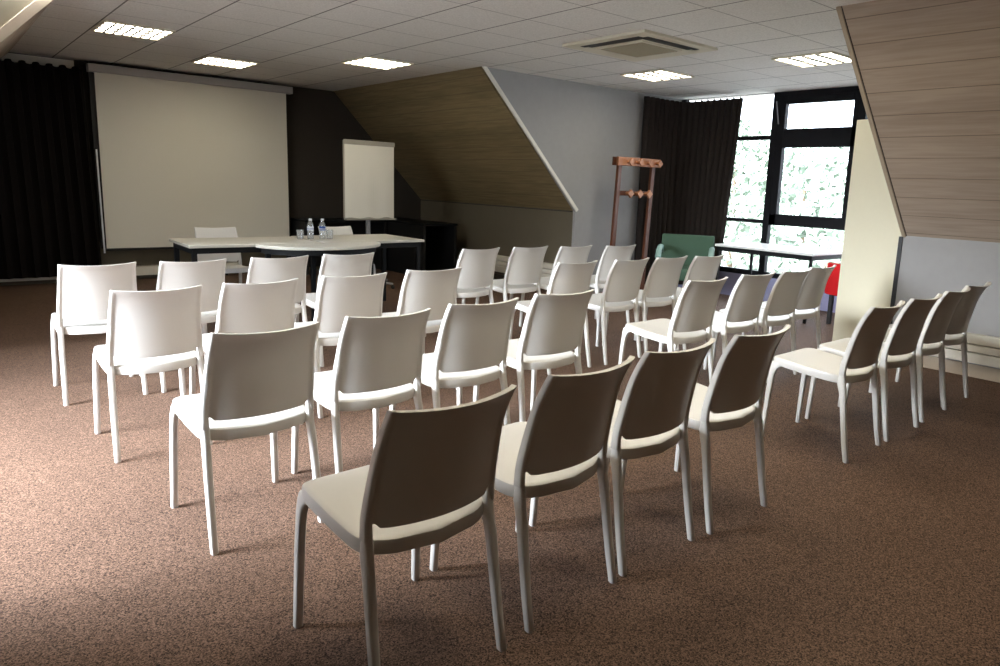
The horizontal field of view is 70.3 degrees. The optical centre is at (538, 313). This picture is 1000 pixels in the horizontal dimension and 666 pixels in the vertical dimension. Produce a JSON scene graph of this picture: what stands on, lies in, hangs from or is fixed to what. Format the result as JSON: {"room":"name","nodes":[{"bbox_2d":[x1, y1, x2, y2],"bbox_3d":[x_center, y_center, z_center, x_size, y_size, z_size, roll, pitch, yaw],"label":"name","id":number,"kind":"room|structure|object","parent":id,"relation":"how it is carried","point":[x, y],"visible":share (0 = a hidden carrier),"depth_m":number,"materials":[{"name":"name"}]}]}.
{"room":"lecture hall","nodes":[
{"label":"lecture hall","id":0,"kind":"room"},
{"bbox_2d":[0,0,33,27],"bbox_3d":[-4.870,-0.910,4.264,3.450,2.590,0.100,-7,14,-40],"label":"wall","id":1,"kind":"structure","parent":0,"point":[9,9],"depth_m":4.97,"materials":[{"name":"beige paint"}]},
{"bbox_2d":[0,0,52,42],"bbox_3d":[-4.066,-1.486,4.751,1.505,1.554,0.040,-7,14,-40],"label":"trim","id":2,"kind":"structure","parent":1,"relation":"attached to","point":[36,6],"depth_m":4.98,"materials":[{"name":"beige paint"}]},
{"bbox_2d":[0,3,49,58],"bbox_3d":[-5.230,-1.788,6.058,1.550,1.598,3.430,-7,14,-40],"label":"ceiling","id":3,"kind":"structure","parent":0,"point":[8,43],"depth_m":5.80,"materials":[{"name":"beige paint"}]},
{"bbox_2d":[0,52,420,241],"bbox_3d":[-5.056,-1.780,8.604,9.130,2.740,0.120,-7,14,-40],"label":"wall","id":4,"kind":"structure","parent":0,"point":[318,121],"depth_m":10.09,"materials":[{"name":"brown paint"}]},
{"bbox_2d":[1,53,73,67],"bbox_3d":[-5.539,-2.793,7.862,0.660,0.100,0.030,-7,14,-40],"label":"trim","id":5,"kind":"structure","parent":4,"relation":"attached to","point":[29,59],"depth_m":7.85,"materials":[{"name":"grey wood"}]},
{"bbox_2d":[0,58,105,278],"bbox_3d":[-5.893,-1.513,7.503,2.151,2.345,0.104,-7,14,-40],"label":"curtain","id":6,"kind":"object","parent":5,"relation":"hanging from","point":[48,215],"visible":0.96,"depth_m":7.87,"materials":[{"name":"black fabric"}]},
{"bbox_2d":[0,242,319,285],"bbox_3d":[-4.960,-0.660,8.838,5.180,0.460,0.014,-7,14,-40],"label":"trim","id":7,"kind":"structure","parent":4,"relation":"attached to","point":[141,257],"depth_m":8.87,"materials":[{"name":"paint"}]},
{"bbox_2d":[9,0,873,100],"bbox_3d":[-0.062,-2.015,4.029,10.830,0.120,13.100,-7,14,-40],"label":"ceiling","id":8,"kind":"structure","parent":0,"point":[297,43],"depth_m":6.08,"materials":[{"name":"tile"}]},
{"bbox_2d":[91,20,175,40],"bbox_3d":[-3.552,-2.474,6.218,0.543,0.014,0.576,-7,14,-40],"label":"recessed light","id":9,"kind":"object","parent":8,"relation":"in","point":[105,26],"visible":1,"depth_m":6.18,"materials":[{"name":"beige plastic"}]},
{"bbox_2d":[86,63,292,250],"bbox_3d":[-4.247,-1.884,8.955,2.350,2.122,0.120,-7,14,-40],"label":"projection screen","id":10,"kind":"object","parent":8,"relation":"hanging from","point":[180,153],"visible":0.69,"depth_m":8.80,"materials":[{"name":"fabric"}]},
{"bbox_2d":[191,56,259,68],"bbox_3d":[-3.447,-2.759,7.811,0.543,0.014,0.576,-7,14,-40],"label":"recessed light","id":11,"kind":"object","parent":8,"relation":"in","point":[208,60],"visible":1,"depth_m":7.77,"materials":[{"name":"beige plastic"}]},
{"bbox_2d":[197,57,253,67],"bbox_3d":[-3.447,-2.761,7.811,0.503,0.006,0.536,-7,14,-40],"label":"diffuser","id":12,"kind":"object","parent":11,"relation":"attached to","point":[216,61],"depth_m":7.77,"materials":[{"name":"white plastic"}]},
{"bbox_2d":[341,56,413,69],"bbox_3d":[-1.694,-2.630,7.465,0.543,0.014,0.576,-7,14,-40],"label":"recessed light","id":13,"kind":"object","parent":8,"relation":"in","point":[366,61],"visible":1,"depth_m":7.42,"materials":[{"name":"beige plastic"}]},
{"bbox_2d":[346,58,408,68],"bbox_3d":[-1.693,-2.633,7.464,0.503,0.006,0.536,-7,14,-40],"label":"diffuser","id":14,"kind":"object","parent":13,"relation":"attached to","point":[379,63],"depth_m":7.43,"materials":[{"name":"white plastic"}]},
{"bbox_2d":[562,29,717,61],"bbox_3d":[0.867,-2.271,6.083,0.940,0.040,0.940,-7,14,-40],"label":"air conditioner","id":15,"kind":"object","parent":8,"relation":"attached to","point":[639,45],"visible":1,"depth_m":5.96,"materials":[{"name":"beige plastic"}]},
{"bbox_2d":[580,36,645,47],"bbox_3d":[0.613,-2.238,5.867,0.096,0.002,0.660,-7,14,-40],"label":"outlet","id":16,"kind":"object","parent":15,"relation":"attached to","point":[633,38],"depth_m":5.85,"materials":[{"name":"black paint"}]},
{"bbox_2d":[601,42,676,56],"bbox_3d":[0.867,-2.254,6.086,0.470,0.005,0.470,-7,14,-40],"label":"grille","id":17,"kind":"object","parent":15,"relation":"attached to","point":[634,49],"depth_m":6.02,"materials":[{"name":"plastic"}]},
{"bbox_2d":[640,37,698,49],"bbox_3d":[1.085,-2.215,5.835,0.660,0.002,0.096,-7,14,-40],"label":"outlet","id":18,"kind":"object","parent":15,"relation":"attached to","point":[673,45],"depth_m":5.83,"materials":[{"name":"black paint"}]},
{"bbox_2d":[620,69,694,81],"bbox_3d":[1.277,-2.543,7.597,0.543,0.014,0.576,-7,14,-40],"label":"recessed light","id":19,"kind":"object","parent":8,"relation":"in","point":[660,74],"visible":1,"depth_m":7.56,"materials":[{"name":"beige plastic"}]},
{"bbox_2d":[625,71,688,80],"bbox_3d":[1.278,-2.545,7.597,0.503,0.006,0.536,-7,14,-40],"label":"diffuser","id":20,"kind":"object","parent":19,"relation":"attached to","point":[644,75],"depth_m":7.57,"materials":[{"name":"white plastic"}]},
{"bbox_2d":[634,96,682,282],"bbox_3d":[1.617,-1.600,9.490,0.800,2.440,0.069,-7,14,-40],"label":"curtain","id":21,"kind":"object","parent":8,"relation":"hanging from","point":[660,116],"visible":0.67,"depth_m":9.42,"materials":[{"name":"brown fabric"}]},
{"bbox_2d":[671,97,743,284],"bbox_3d":[2.173,-1.550,9.337,0.080,2.437,0.980,-7,14,-40],"label":"curtain","id":22,"kind":"object","parent":8,"relation":"hanging from","point":[708,131],"visible":0.71,"depth_m":9.27,"materials":[{"name":"brown fabric"}]},
{"bbox_2d":[771,51,851,67],"bbox_3d":[2.501,-2.275,6.370,0.543,0.014,0.576,-7,14,-40],"label":"recessed light","id":23,"kind":"object","parent":8,"relation":"in","point":[828,57],"visible":0.9,"depth_m":6.34,"materials":[{"name":"beige plastic"}]},
{"bbox_2d":[334,66,572,210],"bbox_3d":[-1.216,-2.246,9.414,1.550,1.598,3.530,-7,14,-40],"label":"sloped wall","id":24,"kind":"structure","parent":0,"point":[455,137],"depth_m":9.08,"materials":[{"name":"brown wood"}]},
{"bbox_2d":[421,199,572,274],"bbox_3d":[-0.696,-1.059,10.126,0.120,1.100,3.530,-7,14,-40],"label":"wall","id":25,"kind":"structure","parent":0,"point":[479,227],"depth_m":9.77,"materials":[{"name":"beige paint"}]},
{"bbox_2d":[422,200,571,211],"bbox_3d":[-0.721,-1.526,10.010,0.024,0.014,3.520,-7,14,-40],"label":"trim","id":26,"kind":"structure","parent":25,"relation":"attached to","point":[422,200],"depth_m":9.75,"materials":[{"name":"brown paint"}]},
{"bbox_2d":[493,274,544,289],"bbox_3d":[-0.751,-0.548,10.159,0.012,0.080,3.570,-7,14,-40],"label":"baseboard","id":27,"kind":"structure","parent":25,"relation":"attached to","point":[496,276],"depth_m":9.92,"materials":[{"name":"brown paint"}]},
{"bbox_2d":[0,269,999,665],"bbox_3d":[-0.312,0.619,4.373,12.030,0.120,13.340,-7,14,-40],"label":"floor","id":28,"kind":"structure","parent":0,"point":[889,555],"depth_m":2.68,"materials":[{"name":"carpet"}]},
{"bbox_2d":[51,262,147,405],"bbox_3d":[-2.647,0.079,4.254,0.439,0.812,0.569,-6,13,-39],"label":"chair","id":29,"kind":"object","parent":28,"relation":"on","point":[83,292],"visible":0.65,"depth_m":4.04,"materials":[{"name":"white plastic"}]},
{"bbox_2d":[0,262,237,281],"bbox_3d":[-5.418,-0.445,8.383,3.700,0.165,0.120,-7,14,-40],"label":"radiator","id":30,"kind":"object","parent":28,"relation":"on","point":[143,269],"visible":0.07,"depth_m":8.75,"materials":[{"name":"metal"}]},
{"bbox_2d":[92,285,212,462],"bbox_3d":[-1.910,0.244,3.497,0.439,0.812,0.569,-7,13,-40],"label":"chair","id":31,"kind":"object","parent":28,"relation":"on","point":[158,331],"visible":0.97,"depth_m":3.31,"materials":[{"name":"white plastic"}]},
{"bbox_2d":[139,258,226,392],"bbox_3d":[-2.272,0.037,4.565,0.439,0.812,0.569,-7,14,-43],"label":"chair","id":32,"kind":"object","parent":28,"relation":"on","point":[208,274],"visible":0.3,"depth_m":4.37,"materials":[{"name":"white plastic"}]},
{"bbox_2d":[194,227,248,283],"bbox_3d":[-3.042,-0.406,6.849,0.439,0.812,0.569,-6,13,-37],"label":"chair","id":33,"kind":"object","parent":28,"relation":"on","point":[225,232],"visible":0.42,"depth_m":6.96,"materials":[{"name":"white plastic"}]},
{"bbox_2d":[169,236,318,320],"bbox_3d":[-2.680,-0.296,6.519,1.115,0.740,0.720,-6,13,-39],"label":"table","id":34,"kind":"object","parent":28,"relation":"on","point":[194,246],"visible":0.52,"depth_m":6.27,"materials":[{"name":"laminate"}]},
{"bbox_2d":[169,321,322,555],"bbox_3d":[-1.123,0.411,2.737,0.439,0.812,0.569,-7,14,-41],"label":"chair","id":35,"kind":"object","parent":28,"relation":"on","point":[259,383],"visible":0.98,"depth_m":2.55,"materials":[{"name":"white plastic"}]},
{"bbox_2d":[190,278,302,440],"bbox_3d":[-1.571,0.197,3.824,0.439,0.812,0.569,-8,14,-43],"label":"chair","id":36,"kind":"object","parent":28,"relation":"on","point":[257,307],"visible":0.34,"depth_m":3.61,"materials":[{"name":"white plastic"}]},
{"bbox_2d":[246,255,308,321],"bbox_3d":[-1.870,-0.014,4.928,0.439,0.812,0.569,-7,14,-41],"label":"chair","id":37,"kind":"object","parent":28,"relation":"on","point":[261,270],"visible":0.3,"depth_m":4.71,"materials":[{"name":"white plastic"}]},
{"bbox_2d":[255,241,380,274],"bbox_3d":[-1.873,-0.244,6.396,1.150,0.741,0.460,-7,14,-40],"label":"round table","id":38,"kind":"object","parent":28,"relation":"on","point":[333,248],"visible":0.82,"depth_m":6.15,"materials":[{"name":"laminate"}]},
{"bbox_2d":[295,252,374,366],"bbox_3d":[-1.503,-0.065,5.282,0.439,0.812,0.569,-6,13,-39],"label":"chair","id":39,"kind":"object","parent":28,"relation":"on","point":[360,264],"visible":0.27,"depth_m":5.05,"materials":[{"name":"white plastic"}]},
{"bbox_2d":[291,218,386,274],"bbox_3d":[-2.856,-0.983,10.241,1.240,0.750,0.510,-7,14,-40],"label":"cabinet","id":40,"kind":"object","parent":28,"relation":"on","point":[299,224],"depth_m":10.30,"materials":[{"name":"laminate"}]},
{"bbox_2d":[291,218,386,221],"bbox_3d":[-2.842,-1.337,10.176,1.240,0.030,0.510,-7,14,-40],"label":"countertop","id":41,"kind":"structure","parent":40,"relation":"on","point":[295,219],"depth_m":9.94,"materials":[{"name":"grey metal"}]},
{"bbox_2d":[295,272,386,417],"bbox_3d":[-1.182,0.142,4.209,0.439,0.812,0.569,-6,13,-39],"label":"chair","id":42,"kind":"object","parent":28,"relation":"on","point":[338,297],"visible":0.49,"depth_m":3.98,"materials":[{"name":"white plastic"}]},
{"bbox_2d":[318,226,375,274],"bbox_3d":[-2.070,-0.511,7.625,0.439,0.812,0.569,-8,14,-43],"label":"chair","id":43,"kind":"object","parent":28,"relation":"on","point":[343,230],"visible":0.09,"depth_m":7.75,"materials":[{"name":"white plastic"}]},
{"bbox_2d":[292,234,423,304],"bbox_3d":[-1.841,-0.402,7.273,1.080,0.740,0.780,-7,14,-42],"label":"table","id":44,"kind":"object","parent":28,"relation":"on","point":[386,240],"visible":0.41,"depth_m":7.23,"materials":[{"name":"laminate"}]},
{"bbox_2d":[307,218,313,238],"bbox_3d":[-2.195,-0.812,6.835,0.062,0.196,0.062,-7,14,-40],"label":"water bottle","id":45,"kind":"object","parent":44,"relation":"on","point":[310,219],"visible":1,"depth_m":6.83,"materials":[{"name":"clear plastic"}]},
{"bbox_2d":[319,219,325,238],"bbox_3d":[-2.097,-0.819,6.892,0.062,0.196,0.062,-7,14,-40],"label":"water bottle","id":46,"kind":"object","parent":44,"relation":"on","point":[320,227],"visible":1,"depth_m":6.89,"materials":[{"name":"clear plastic"}]},
{"bbox_2d":[291,308,430,473],"bbox_3d":[-0.765,0.358,3.106,0.439,0.812,0.569,-7,14,-41],"label":"chair","id":47,"kind":"object","parent":28,"relation":"on","point":[377,361],"visible":0.84,"depth_m":2.91,"materials":[{"name":"white plastic"}]},
{"bbox_2d":[343,139,396,288],"bbox_3d":[-2.108,-1.206,8.740,0.676,1.780,0.648,-7,14,-40],"label":"flip chart","id":48,"kind":"object","parent":28,"relation":"on","point":[368,166],"visible":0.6,"depth_m":8.59,"materials":[{"name":"white paper"}]},
{"bbox_2d":[344,218,396,219],"bbox_3d":[-2.041,-1.146,8.667,0.670,0.017,0.075,-7,14,-40],"label":"tray","id":49,"kind":"object","parent":48,"relation":"on","point":[344,218],"depth_m":8.65,"materials":[{"name":"grey metal"}]},
{"bbox_2d":[293,384,516,665],"bbox_3d":[-0.375,0.571,2.010,0.439,0.812,0.569,-7,14,-42],"label":"chair","id":50,"kind":"object","parent":28,"relation":"on","point":[429,477],"visible":1,"depth_m":1.83,"materials":[{"name":"white plastic"}]},
{"bbox_2d":[387,218,456,273],"bbox_3d":[-1.846,-0.988,10.479,0.560,0.750,1.470,-7,14,-40],"label":"cabinet","id":51,"kind":"object","parent":28,"relation":"on","point":[438,248],"depth_m":10.24,"materials":[{"name":"black wood"}]},
{"bbox_2d":[387,218,456,225],"bbox_3d":[-1.833,-1.342,10.415,0.560,0.030,1.470,-7,14,-40],"label":"countertop","id":52,"kind":"structure","parent":51,"relation":"on","point":[418,222],"depth_m":10.09,"materials":[{"name":"grey metal"}]},
{"bbox_2d":[382,267,461,389],"bbox_3d":[-0.792,0.087,4.593,0.439,0.812,0.569,-6,13,-38],"label":"chair","id":53,"kind":"object","parent":28,"relation":"on","point":[420,290],"visible":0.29,"depth_m":4.37,"materials":[{"name":"white plastic"}]},
{"bbox_2d":[389,297,518,425],"bbox_3d":[-0.406,0.304,3.477,0.439,0.812,0.569,-6,13,-39],"label":"chair","id":54,"kind":"object","parent":28,"relation":"on","point":[473,339],"visible":0.84,"depth_m":3.28,"materials":[{"name":"white plastic"}]},
{"bbox_2d":[425,247,499,336],"bbox_3d":[-0.637,-0.170,6.044,0.439,0.812,0.569,-7,14,-42],"label":"chair","id":55,"kind":"object","parent":28,"relation":"on","point":[478,266],"visible":0.71,"depth_m":5.86,"materials":[{"name":"white plastic"}]},
{"bbox_2d":[475,246,547,303],"bbox_3d":[-0.229,-0.216,6.381,0.439,0.812,0.569,-7,14,-41],"label":"chair","id":56,"kind":"object","parent":28,"relation":"on","point":[524,265],"visible":0.76,"depth_m":6.18,"materials":[{"name":"white plastic"}]},
{"bbox_2d":[494,255,553,276],"bbox_3d":[-0.327,-0.572,9.604,0.078,0.356,1.860,-7,14,-40],"label":"radiator","id":57,"kind":"object","parent":28,"relation":"on","point":[501,261],"visible":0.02,"depth_m":9.67,"materials":[{"name":"beige metal"}]},
{"bbox_2d":[430,355,634,632],"bbox_3d":[-0.012,0.520,2.369,0.569,0.812,0.439,12,14,43],"label":"chair","id":58,"kind":"object","parent":28,"relation":"on","point":[562,444],"visible":0.86,"depth_m":2.17,"materials":[{"name":"white plastic"}]},
{"bbox_2d":[473,289,594,421],"bbox_3d":[-0.018,0.250,3.853,0.439,0.812,0.569,-6,13,-37],"label":"chair","id":59,"kind":"object","parent":28,"relation":"on","point":[553,326],"visible":0.84,"depth_m":3.65,"materials":[{"name":"white plastic"}]},
{"bbox_2d":[509,260,597,374],"bbox_3d":[0.118,-0.006,5.293,0.440,0.812,0.569,-7,14,-40],"label":"chair","id":60,"kind":"object","parent":28,"relation":"on","point":[566,278],"visible":0.39,"depth_m":5.08,"materials":[{"name":"white plastic"}]},
{"bbox_2d":[519,245,591,326],"bbox_3d":[0.180,-0.246,6.631,0.439,0.812,0.569,-7,14,-41],"label":"chair","id":61,"kind":"object","parent":28,"relation":"on","point":[565,254],"visible":0.3,"depth_m":6.41,"materials":[{"name":"white plastic"}]},
{"bbox_2d":[590,244,635,322],"bbox_3d":[0.619,-0.277,6.893,0.439,0.812,0.569,-6,13,-39],"label":"chair","id":62,"kind":"object","parent":28,"relation":"on","point":[610,254],"visible":0.58,"depth_m":6.65,"materials":[{"name":"white plastic"}]},
{"bbox_2d":[588,257,648,364],"bbox_3d":[0.549,-0.053,5.643,0.439,0.812,0.569,-7,14,-42],"label":"chair","id":63,"kind":"object","parent":28,"relation":"on","point":[623,281],"visible":0.86,"depth_m":5.44,"materials":[{"name":"white plastic"}]},
{"bbox_2d":[529,338,715,576],"bbox_3d":[0.328,0.472,2.701,0.439,0.812,0.569,-7,14,-42],"label":"chair","id":64,"kind":"object","parent":28,"relation":"on","point":[657,398],"visible":0.77,"depth_m":2.48,"materials":[{"name":"white plastic"}]},
{"bbox_2d":[594,157,662,293],"bbox_3d":[1.168,-1.053,8.792,0.770,1.700,0.440,-6,13,-39],"label":"coat rack","id":65,"kind":"object","parent":28,"relation":"on","point":[652,164],"visible":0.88,"depth_m":8.63,"materials":[{"name":"red wood"}]},
{"bbox_2d":[605,255,687,351],"bbox_3d":[0.911,-0.093,5.941,0.439,0.812,0.569,-7,14,-41],"label":"chair","id":66,"kind":"object","parent":28,"relation":"on","point":[663,277],"visible":0.8,"depth_m":5.73,"materials":[{"name":"white plastic"}]},
{"bbox_2d":[618,277,727,390],"bbox_3d":[0.879,0.150,4.593,0.439,0.812,0.569,-7,13,-40],"label":"chair","id":67,"kind":"object","parent":28,"relation":"on","point":[694,311],"visible":0.88,"depth_m":4.42,"materials":[{"name":"white plastic"}]},
{"bbox_2d":[641,254,724,349],"bbox_3d":[1.279,-0.126,6.194,0.439,0.812,0.569,-6,13,-40],"label":"chair","id":68,"kind":"object","parent":28,"relation":"on","point":[701,268],"visible":0.4,"depth_m":5.95,"materials":[{"name":"white plastic"}]},
{"bbox_2d":[655,233,714,280],"bbox_3d":[1.755,-0.519,8.498,0.668,0.801,0.662,5,11,14],"label":"armchair","id":69,"kind":"object","parent":28,"relation":"on","point":[673,245],"visible":0.43,"depth_m":8.66,"materials":[{"name":"green fabric"}]},
{"bbox_2d":[622,324,790,534],"bbox_3d":[0.715,0.427,3.028,0.439,0.812,0.569,-7,14,-42],"label":"chair","id":70,"kind":"object","parent":28,"relation":"on","point":[733,397],"visible":0.71,"depth_m":2.81,"materials":[{"name":"white plastic"}]},
{"bbox_2d":[674,271,774,369],"bbox_3d":[1.310,0.093,4.994,0.439,0.812,0.569,-7,14,-41],"label":"chair","id":71,"kind":"object","parent":28,"relation":"on","point":[745,300],"visible":0.7,"depth_m":4.78,"materials":[{"name":"white plastic"}]},
{"bbox_2d":[712,268,811,382],"bbox_3d":[1.673,0.053,5.291,0.439,0.812,0.569,-7,14,-42],"label":"chair","id":72,"kind":"object","parent":28,"relation":"on","point":[783,297],"visible":0.73,"depth_m":5.08,"materials":[{"name":"white plastic"}]},
{"bbox_2d":[715,242,841,323],"bbox_3d":[2.718,-0.376,8.072,0.760,0.740,1.220,-7,13,-40],"label":"table","id":73,"kind":"object","parent":28,"relation":"on","point":[752,248],"visible":0.59,"depth_m":7.79,"materials":[{"name":"white laminate"}]},
{"bbox_2d":[746,265,836,348],"bbox_3d":[1.993,0.005,5.619,0.439,0.812,0.569,-7,14,-41],"label":"chair","id":74,"kind":"object","parent":28,"relation":"on","point":[814,284],"visible":0.52,"depth_m":5.42,"materials":[{"name":"white plastic"}]},
{"bbox_2d":[825,262,840,323],"bbox_3d":[3.384,-0.188,7.426,0.598,0.650,0.564,-7,14,-40],"label":"armchair","id":75,"kind":"object","parent":28,"relation":"on","point":[831,288],"visible":0.27,"depth_m":7.37,"materials":[{"name":"red fabric"}]},
{"bbox_2d":[762,300,904,463],"bbox_3d":[1.598,0.315,3.830,0.440,0.812,0.569,-7,14,-42],"label":"chair","id":76,"kind":"object","parent":28,"relation":"on","point":[859,361],"visible":1,"depth_m":3.68,"materials":[{"name":"white plastic"}]},
{"bbox_2d":[832,119,901,340],"bbox_3d":[2.907,-0.660,6.143,0.035,2.000,0.620,-2,11,-24],"label":"wall","id":77,"kind":"structure","parent":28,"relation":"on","point":[872,232],"depth_m":6.19,"materials":[{"name":"beige paint"}]},
{"bbox_2d":[805,293,942,441],"bbox_3d":[1.984,0.267,4.172,0.439,0.812,0.569,-7,14,-40],"label":"chair","id":78,"kind":"object","parent":28,"relation":"on","point":[899,348],"visible":0.75,"depth_m":3.96,"materials":[{"name":"white plastic"}]},
{"bbox_2d":[846,287,970,422],"bbox_3d":[2.365,0.216,4.531,0.440,0.812,0.569,-7,14,-43],"label":"chair","id":79,"kind":"object","parent":28,"relation":"on","point":[932,337],"visible":0.69,"depth_m":4.31,"materials":[{"name":"white plastic"}]},
{"bbox_2d":[877,282,991,407],"bbox_3d":[2.693,0.171,4.850,0.439,0.812,0.569,-7,13,-40],"label":"chair","id":80,"kind":"object","parent":28,"relation":"on","point":[956,333],"visible":0.41,"depth_m":4.65,"materials":[{"name":"white plastic"}]},
{"bbox_2d":[488,67,681,292],"bbox_3d":[0.638,-1.532,8.829,3.450,2.590,0.100,-7,14,-40],"label":"wall","id":81,"kind":"structure","parent":0,"point":[579,129],"depth_m":8.68,"materials":[{"name":"grey paint"}]},
{"bbox_2d":[482,66,578,211],"bbox_3d":[-0.049,-1.928,8.060,1.488,1.538,0.022,-7,14,-40],"label":"trim","id":82,"kind":"structure","parent":81,"relation":"attached to","point":[485,68],"depth_m":7.99,"materials":[{"name":"white wood"}]},
{"bbox_2d":[678,271,836,312],"bbox_3d":[3.176,-0.240,8.652,0.140,0.300,4.080,-7,14,-40],"label":"wall","id":83,"kind":"structure","parent":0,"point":[727,288],"depth_m":9.19,"materials":[{"name":"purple paint"}]},
{"bbox_2d":[682,86,867,278],"bbox_3d":[3.173,-1.493,8.381,0.141,2.268,3.888,-7,14,-40],"label":"window","id":84,"kind":"structure","parent":83,"relation":"attached to","point":[780,138],"depth_m":8.46,"materials":[{"name":"black metal"}]},
{"bbox_2d":[842,0,999,242],"bbox_3d":[4.326,-0.893,3.099,1.550,1.598,5.650,-7,14,-40],"label":"ceiling","id":85,"kind":"structure","parent":0,"point":[930,69],"depth_m":4.72,"materials":[{"name":"brown wood"}]},
{"bbox_2d":[892,236,999,368],"bbox_3d":[4.846,0.293,3.811,0.120,1.100,5.650,-7,14,-40],"label":"wall","id":86,"kind":"structure","parent":0,"point":[929,267],"depth_m":5.52,"materials":[{"name":"grey paint"}]},
{"bbox_2d":[836,6,906,236],"bbox_3d":[2.475,-1.315,5.187,1.501,1.550,0.032,-7,14,-40],"label":"trim","id":87,"kind":"structure","parent":86,"relation":"attached to","point":[839,9],"depth_m":5.07,"materials":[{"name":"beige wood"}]},
{"bbox_2d":[890,236,902,323],"bbox_3d":[2.991,-0.123,5.920,0.132,1.030,0.030,-7,14,-40],"label":"trim","id":88,"kind":"structure","parent":86,"relation":"attached to","point":[900,241],"depth_m":5.84,"materials":[{"name":"black paint"}]},
{"bbox_2d":[923,355,999,382],"bbox_3d":[4.777,0.791,3.856,0.015,0.100,5.650,-7,14,-40],"label":"baseboard","id":89,"kind":"structure","parent":86,"relation":"attached to","point":[951,366],"depth_m":5.49,"materials":[{"name":"beige wood"}]},
{"bbox_2d":[933,332,999,367],"bbox_3d":[4.236,0.547,4.414,0.068,0.341,3.860,-7,14,-40],"label":"radiator","id":90,"kind":"object","parent":86,"relation":"attached to","point":[981,349],"visible":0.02,"depth_m":5.37,"materials":[{"name":"beige metal"}]},
{"label":"outside","id":91,"kind":"structure","parent":0,"visible":0},
{"bbox_2d":[721,232,823,269],"bbox_3d":[1.401,1.633,21.794,150.000,0.200,150.000,-7,14,-40],"label":"ground","id":92,"kind":"structure","parent":91,"point":[723,252],"depth_m":55.61,"materials":[{"name":"white"}]},
{"bbox_2d":[720,118,798,267],"bbox_3d":[8.605,-4.210,31.172,5.301,8.486,5.352,-7,14,-40],"label":"tree","id":93,"kind":"object","parent":92,"relation":"on","point":[739,162],"visible":0.18,"depth_m":29.93,"materials":[{"name":"green plant"}]},
{"bbox_2d":[729,125,848,272],"bbox_3d":[7.975,-1.876,21.358,4.491,7.350,4.576,-7,14,-40],"label":"tree","id":94,"kind":"object","parent":92,"relation":"on","point":[794,189],"visible":0.38,"depth_m":20.61,"materials":[{"name":"green plant"}]},
{"bbox_2d":[768,196,844,272],"bbox_3d":[5.900,0.271,14.720,2.700,5.345,2.714,-7,14,-40],"label":"tree","id":95,"kind":"object","parent":92,"relation":"on","point":[834,203],"visible":0.05,"depth_m":14.49,"materials":[{"name":"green plant"}]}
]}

